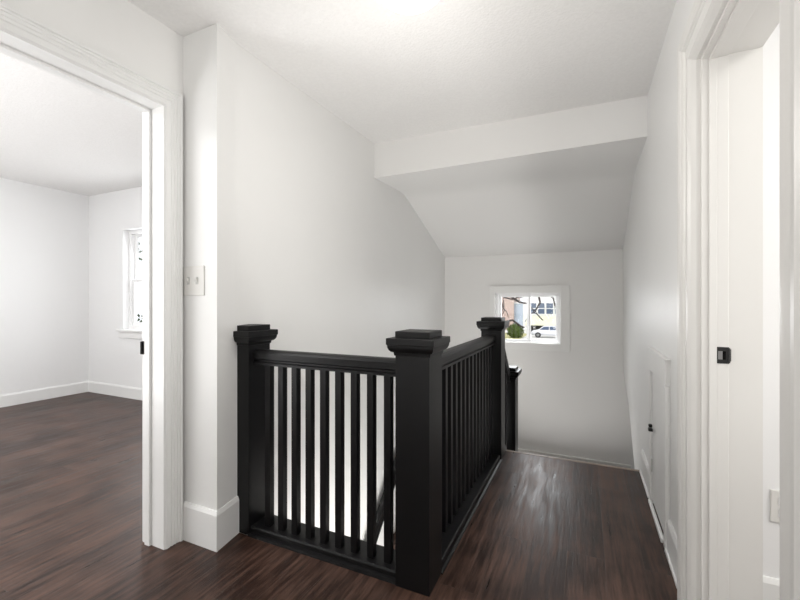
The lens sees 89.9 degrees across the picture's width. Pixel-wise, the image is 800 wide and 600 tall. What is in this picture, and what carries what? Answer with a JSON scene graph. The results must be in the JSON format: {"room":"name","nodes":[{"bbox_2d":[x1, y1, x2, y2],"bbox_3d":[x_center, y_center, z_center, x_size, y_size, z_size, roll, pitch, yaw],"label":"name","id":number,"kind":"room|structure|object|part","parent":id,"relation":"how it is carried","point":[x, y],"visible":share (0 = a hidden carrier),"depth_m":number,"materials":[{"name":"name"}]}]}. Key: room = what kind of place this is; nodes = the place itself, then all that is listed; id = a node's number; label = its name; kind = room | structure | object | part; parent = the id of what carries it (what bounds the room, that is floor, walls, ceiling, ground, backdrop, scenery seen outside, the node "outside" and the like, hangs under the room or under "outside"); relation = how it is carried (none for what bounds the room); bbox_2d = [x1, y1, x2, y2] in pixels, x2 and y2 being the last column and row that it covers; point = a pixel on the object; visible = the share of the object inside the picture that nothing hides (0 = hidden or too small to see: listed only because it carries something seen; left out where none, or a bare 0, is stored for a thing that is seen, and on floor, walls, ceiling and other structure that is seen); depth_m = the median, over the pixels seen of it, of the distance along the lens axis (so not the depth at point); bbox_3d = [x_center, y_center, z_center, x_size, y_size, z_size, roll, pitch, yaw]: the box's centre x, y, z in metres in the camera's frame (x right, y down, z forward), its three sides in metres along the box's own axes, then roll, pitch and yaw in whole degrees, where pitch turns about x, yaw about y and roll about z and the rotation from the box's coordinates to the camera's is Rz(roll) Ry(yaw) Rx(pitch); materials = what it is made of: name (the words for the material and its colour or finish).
{"room":"stair landing","nodes":[
{"label":"stair landing","id":0,"kind":"room"},
{"bbox_2d":[0,178,88,394],"bbox_3d":[-5.032,-0.165,3.159,0.215,2.650,4.720,0,0,25],"label":"wall","id":1,"kind":"structure","parent":0,"point":[44,231],"depth_m":4.71,"materials":[{"name":"white paint"}]},
{"bbox_2d":[0,381,88,407],"bbox_3d":[-4.953,1.091,3.056,0.014,0.137,4.600,0,0,25],"label":"baseboard","id":2,"kind":"structure","parent":1,"relation":"attached to","point":[16,398],"depth_m":4.70,"materials":[{"name":"white wood"}]},
{"bbox_2d":[0,52,141,195],"bbox_3d":[-3.278,-1.417,2.360,4.070,0.145,4.740,0,0,25],"label":"ceiling","id":3,"kind":"structure","parent":0,"point":[58,133],"depth_m":3.24,"materials":[{"name":"paint"}]},
{"bbox_2d":[0,0,182,94],"bbox_3d":[-1.743,-0.140,0.661,0.140,2.600,2.940,0,0,25],"label":"wall","id":4,"kind":"structure","parent":0,"point":[119,30],"depth_m":1.70,"materials":[{"name":"white paint"}]},
{"bbox_2d":[0,1,182,549],"bbox_3d":[-1.340,0.079,1.539,0.185,2.162,0.982,0,0,25],"label":"door frame","id":5,"kind":"structure","parent":4,"relation":"in","point":[24,38],"depth_m":1.88,"materials":[{"name":"white wood"}]},
{"bbox_3d":[-1.233,0.225,1.923,0.034,0.064,0.010,0,0,25],"label":"strike plate","id":6,"kind":"part","parent":5,"relation":"part of","materials":[{"name":"black metal"}]},
{"bbox_3d":[-1.413,0.079,1.573,0.024,2.162,0.982,0,0,25],"label":"casing","id":7,"kind":"part","parent":5,"relation":"part of","materials":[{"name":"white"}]},
{"bbox_2d":[89,186,141,387],"bbox_3d":[-2.216,-0.165,4.404,3.855,2.650,0.140,0,0,25],"label":"wall","id":8,"kind":"structure","parent":0,"point":[113,359],"depth_m":4.95,"materials":[{"name":"white paint"}]},
{"bbox_2d":[88,381,141,399],"bbox_3d":[-2.242,1.091,4.331,3.841,0.137,0.014,0,0,25],"label":"baseboard","id":9,"kind":"structure","parent":8,"relation":"attached to","point":[95,387],"depth_m":4.89,"materials":[{"name":"white wood"}]},
{"bbox_2d":[115,229,141,338],"bbox_3d":[-2.888,-0.207,4.689,1.124,1.305,0.185,0,0,25],"label":"window","id":10,"kind":"structure","parent":8,"relation":"in","point":[134,331],"depth_m":4.90,"materials":[{"name":"white wood"}]},
{"bbox_3d":[-2.897,0.354,4.671,1.124,0.026,0.145,0,0,25],"label":"sill","id":11,"kind":"part","parent":10,"relation":"part of","materials":[{"name":"white wood"}]},
{"bbox_3d":[-2.864,-0.258,4.741,0.974,1.205,0.070,0,0,25],"label":"frame","id":12,"kind":"part","parent":10,"relation":"part of","materials":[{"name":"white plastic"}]},
{"bbox_3d":[-2.867,0.018,4.734,0.884,0.563,0.024,0,0,25],"label":"sash","id":13,"kind":"part","parent":10,"relation":"part of","materials":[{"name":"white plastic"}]},
{"bbox_3d":[-2.856,-0.521,4.758,0.884,0.588,0.024,0,0,25],"label":"sash","id":14,"kind":"part","parent":10,"relation":"part of","materials":[{"name":"white plastic"}]},
{"bbox_2d":[183,23,444,545],"bbox_3d":[-0.283,1.310,3.550,0.372,5.500,3.530,0,0,25],"label":"wall","id":15,"kind":"structure","parent":0,"point":[291,226],"depth_m":2.32,"materials":[{"name":"white paint"}]},
{"bbox_2d":[183,265,204,295],"bbox_3d":[-0.999,-0.098,1.927,0.152,0.142,0.018,0,0,25],"label":"light switch","id":16,"kind":"object","parent":15,"relation":"attached to","point":[193,276],"visible":0.93,"depth_m":1.93,"materials":[{"name":"white plastic"}]},
{"bbox_2d":[183,496,238,551],"bbox_3d":[-0.918,1.069,1.972,0.231,0.182,0.160,0,0,25],"label":"baseboard","id":17,"kind":"structure","parent":15,"relation":"attached to","point":[207,528],"depth_m":1.91,"materials":[{"name":"white wood"}]},
{"bbox_2d":[377,458,394,539],"bbox_3d":[-0.186,1.771,3.280,0.090,1.975,2.000,0,0,25],"label":"wall handrail","id":18,"kind":"object","parent":15,"relation":"attached to","point":[380,510],"visible":0.15,"depth_m":3.27,"materials":[{"name":"black wood"}]},
{"bbox_2d":[0,392,676,599],"bbox_3d":[-1.171,1.260,1.399,8.500,0.200,4.760,0,0,25],"label":"floor","id":19,"kind":"structure","parent":0,"point":[543,528],"depth_m":1.93,"materials":[{"name":"brown wood"}]},
{"bbox_2d":[233,317,521,596],"bbox_3d":[0.137,1.065,2.815,1.063,1.890,2.338,0,0,25],"label":"balustrade","id":20,"kind":"object","parent":19,"relation":"on","point":[456,407],"visible":0.94,"depth_m":1.89,"materials":[{"name":"black wood"}]},
{"bbox_3d":[-0.752,0.690,2.065,0.077,0.940,0.147,0,0,25],"label":"newel post","id":21,"kind":"part","parent":20,"relation":"part of","materials":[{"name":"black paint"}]},
{"bbox_3d":[-0.354,1.137,1.872,0.812,0.046,0.142,0,0,25],"label":"rail","id":22,"kind":"part","parent":20,"relation":"part of","materials":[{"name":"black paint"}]},
{"bbox_3d":[-0.356,0.281,1.867,0.813,0.075,0.068,0,0,25],"label":"handrail","id":23,"kind":"part","parent":20,"relation":"part of","materials":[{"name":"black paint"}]},
{"bbox_3d":[0.079,0.690,1.667,0.147,0.940,0.147,0,0,25],"label":"newel post","id":24,"kind":"part","parent":20,"relation":"part of","materials":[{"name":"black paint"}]},
{"bbox_3d":[0.390,0.281,2.340,0.068,0.075,1.340,0,0,25],"label":"handrail","id":25,"kind":"part","parent":20,"relation":"part of","materials":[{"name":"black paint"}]},
{"bbox_3d":[0.393,1.137,2.338,0.150,0.046,1.338,0,0,25],"label":"rail","id":26,"kind":"part","parent":20,"relation":"part of","materials":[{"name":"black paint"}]},
{"bbox_3d":[0.701,0.690,3.014,0.147,0.940,0.147,0,0,25],"label":"newel post","id":27,"kind":"part","parent":20,"relation":"part of","materials":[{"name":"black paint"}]},
{"bbox_3d":[0.839,0.476,3.313,0.068,0.509,0.520,0,0,25],"label":"handrail","id":28,"kind":"part","parent":20,"relation":"part of","materials":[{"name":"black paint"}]},
{"bbox_3d":[0.973,1.208,3.604,0.147,1.045,0.147,0,0,25],"label":"newel post","id":29,"kind":"part","parent":20,"relation":"part of","materials":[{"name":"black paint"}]},
{"bbox_2d":[128,0,675,143],"bbox_3d":[-0.347,-1.377,0.931,2.450,0.165,4.600,0,0,25],"label":"ceiling","id":30,"kind":"structure","parent":0,"point":[387,74],"depth_m":2.09,"materials":[{"name":"paint"}]},
{"bbox_2d":[381,0,438,14],"bbox_3d":[0.040,-1.239,1.590,0.316,0.112,0.316,0,0,25],"label":"ceiling light","id":31,"kind":"object","parent":30,"relation":"attached to","point":[408,7],"visible":1,"depth_m":1.62,"materials":[{"name":"white glass"}]},
{"bbox_2d":[374,95,646,257],"bbox_3d":[1.056,-0.964,3.758,1.985,0.863,1.890,0,0,25],"label":"ceiling","id":32,"kind":"structure","parent":0,"point":[558,181],"depth_m":3.32,"materials":[{"name":"white paint"}]},
{"bbox_2d":[445,249,634,468],"bbox_3d":[1.609,1.310,4.547,2.288,5.500,0.135,0,0,25],"label":"wall","id":33,"kind":"structure","parent":0,"point":[574,403],"depth_m":4.36,"materials":[{"name":"white paint"}]},
{"bbox_2d":[489,285,569,351],"bbox_3d":[1.477,0.192,4.594,0.868,0.728,0.159,0,0,25],"label":"window","id":34,"kind":"structure","parent":33,"relation":"in","point":[561,292],"depth_m":4.51,"materials":[{"name":"white paint"}]},
{"bbox_3d":[1.340,0.197,4.680,0.356,0.530,0.022,0,0,25],"label":"sash","id":35,"kind":"part","parent":34,"relation":"part of","materials":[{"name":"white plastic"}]},
{"bbox_3d":[1.477,0.191,4.630,0.718,0.570,0.095,0,0,25],"label":"frame","id":36,"kind":"part","parent":34,"relation":"part of","materials":[{"name":"white plastic"}]},
{"bbox_3d":[1.624,0.197,4.582,0.338,0.530,0.022,0,0,25],"label":"sash","id":37,"kind":"part","parent":34,"relation":"part of","materials":[{"name":"white plastic"}]},
{"bbox_2d":[518,448,630,468],"bbox_3d":[1.494,1.708,4.514,1.930,0.045,0.020,0,0,25],"label":"baseboard","id":38,"kind":"structure","parent":33,"relation":"attached to","point":[519,450],"depth_m":4.32,"materials":[{"name":"white wood"}]},
{"bbox_2d":[623,0,694,534],"bbox_3d":[1.138,1.310,1.204,0.343,5.500,6.340,0,0,25],"label":"wall","id":39,"kind":"structure","parent":0,"point":[650,241],"depth_m":2.30,"materials":[{"name":"paint"}]},
{"bbox_2d":[506,450,638,471],"bbox_3d":[1.233,1.173,2.922,0.900,0.033,0.030,0,0,25],"label":"trim","id":40,"kind":"structure","parent":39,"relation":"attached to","point":[506,450],"depth_m":2.90,"materials":[{"name":"brown"}]},
{"bbox_2d":[639,449,676,587],"bbox_3d":[1.365,1.083,2.134,0.023,0.155,1.300,0,0,25],"label":"baseboard","id":41,"kind":"structure","parent":39,"relation":"attached to","point":[671,550],"depth_m":1.80,"materials":[{"name":"white wood"}]},
{"bbox_2d":[648,347,670,547],"bbox_3d":[1.342,0.714,2.096,0.041,0.892,0.552,0,0,25],"label":"door","id":42,"kind":"structure","parent":39,"relation":"in","point":[659,364],"depth_m":2.04,"materials":[{"name":"wood"}]},
{"bbox_3d":[1.348,1.149,2.115,0.016,0.022,0.430,0,0,25],"label":"trim","id":43,"kind":"part","parent":42,"relation":"part of","materials":[{"name":"white wood"}]},
{"bbox_3d":[1.357,0.766,2.093,0.012,0.727,0.430,0,0,25],"label":"panel","id":44,"kind":"part","parent":42,"relation":"part of","materials":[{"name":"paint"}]},
{"bbox_2d":[677,0,799,599],"bbox_3d":[0.952,0.091,1.046,0.220,2.137,0.981,0,0,25],"label":"door frame","id":45,"kind":"structure","parent":39,"relation":"in","point":[720,48],"depth_m":1.35,"materials":[{"name":"white wood"}]},
{"bbox_3d":[1.098,0.184,1.355,0.042,0.056,0.011,0,0,14],"label":"strike plate","id":46,"kind":"part","parent":45,"relation":"part of","materials":[{"name":"black metal"}]},
{"bbox_3d":[1.042,0.118,1.004,0.021,2.084,0.875,0,0,25],"label":"casing","id":47,"kind":"part","parent":45,"relation":"part of","materials":[{"name":"white wood"}]},
{"bbox_2d":[763,23,779,578],"bbox_3d":[2.283,-0.140,1.105,2.180,2.600,0.120,0,0,25],"label":"wall","id":48,"kind":"structure","parent":0,"point":[771,48],"depth_m":1.47,"materials":[{"name":"white paint"}]},
{"bbox_2d":[763,576,779,599],"bbox_3d":[2.207,1.085,1.059,2.080,0.150,0.028,0,0,25],"label":"baseboard","id":49,"kind":"structure","parent":48,"relation":"attached to","point":[771,586],"depth_m":1.46,"materials":[{"name":"white wood"}]},
{"bbox_2d":[770,489,779,522],"bbox_3d":[1.386,0.746,1.448,0.074,0.118,0.010,0,0,25],"label":"wall outlet","id":50,"kind":"object","parent":48,"relation":"attached to","point":[774,494],"visible":0.39,"depth_m":1.46,"materials":[{"name":"white plastic"}]},
{"label":"outside","id":51,"kind":"structure","parent":0,"visible":0},
{"bbox_2d":[505,330,555,339],"bbox_3d":[17.211,4.660,61.167,120.000,0.400,114.500,0,0,25],"label":"ground","id":52,"kind":"structure","parent":51,"point":[533,337],"depth_m":49.00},
{"bbox_2d":[137,243,141,321],"bbox_3d":[-7.636,0.309,12.974,1.725,8.304,2.481,0,0,-27],"label":"leafy tree","id":53,"kind":"object","parent":52,"relation":"on","point":[140,251],"visible":0.06,"depth_m":12.48,"materials":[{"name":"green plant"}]},
{"bbox_2d":[502,297,522,329],"bbox_3d":[16.172,0.010,65.776,9.050,8.900,7.800,0,0,25],"label":"brick house","id":54,"kind":"structure","parent":52,"relation":"on","point":[514,309],"depth_m":61.61,"materials":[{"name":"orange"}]},
{"bbox_2d":[505,333,526,338],"bbox_3d":[12.089,4.450,51.140,7.100,0.020,11.000,0,0,25],"label":"lawn","id":55,"kind":"structure","parent":52,"relation":"on","point":[524,334],"depth_m":50.15,"materials":[{"name":"plant"}]},
{"bbox_2d":[507,323,523,337],"bbox_3d":[13.960,3.543,48.641,2.175,1.834,2.106,0,0,25],"label":"bush","id":56,"kind":"object","parent":55,"relation":"on","point":[518,332],"visible":0.94,"depth_m":48.08,"materials":[{"name":"green plant"}]},
{"bbox_2d":[502,297,555,330],"bbox_3d":[4.248,0.312,15.672,3.462,8.310,0.500,0,0,25],"label":"bare tree","id":57,"kind":"object","parent":52,"relation":"on","point":[513,298],"visible":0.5,"depth_m":15.45,"materials":[{"name":"brown plant"}]},
{"bbox_2d":[523,297,555,333],"bbox_3d":[22.774,0.410,57.113,10.100,8.100,10.000,0,0,25],"label":"house","id":58,"kind":"structure","parent":52,"relation":"on","point":[546,310],"depth_m":55.66,"materials":[{"name":"white"}]},
{"bbox_3d":[18.687,1.040,56.322,0.860,1.480,0.040,0,0,25],"label":"pane","id":59,"kind":"part","parent":58,"relation":"part of","materials":[{"name":"blue glass"}]},
{"bbox_3d":[19.686,1.040,55.861,0.860,1.480,0.040,0,0,25],"label":"pane","id":60,"kind":"part","parent":58,"relation":"part of","materials":[{"name":"blue glass"}]},
{"bbox_3d":[20.685,1.040,55.401,0.860,1.480,0.040,0,0,25],"label":"pane","id":61,"kind":"part","parent":58,"relation":"part of","materials":[{"name":"blue glass"}]},
{"bbox_2d":[531,325,555,337],"bbox_3d":[18.337,3.731,48.937,4.375,1.458,1.765,0,0,25],"label":"parked car","id":62,"kind":"object","parent":52,"relation":"on","point":[548,330],"visible":0.56,"depth_m":48.43,"materials":[{"name":"white paint"}]}
]}

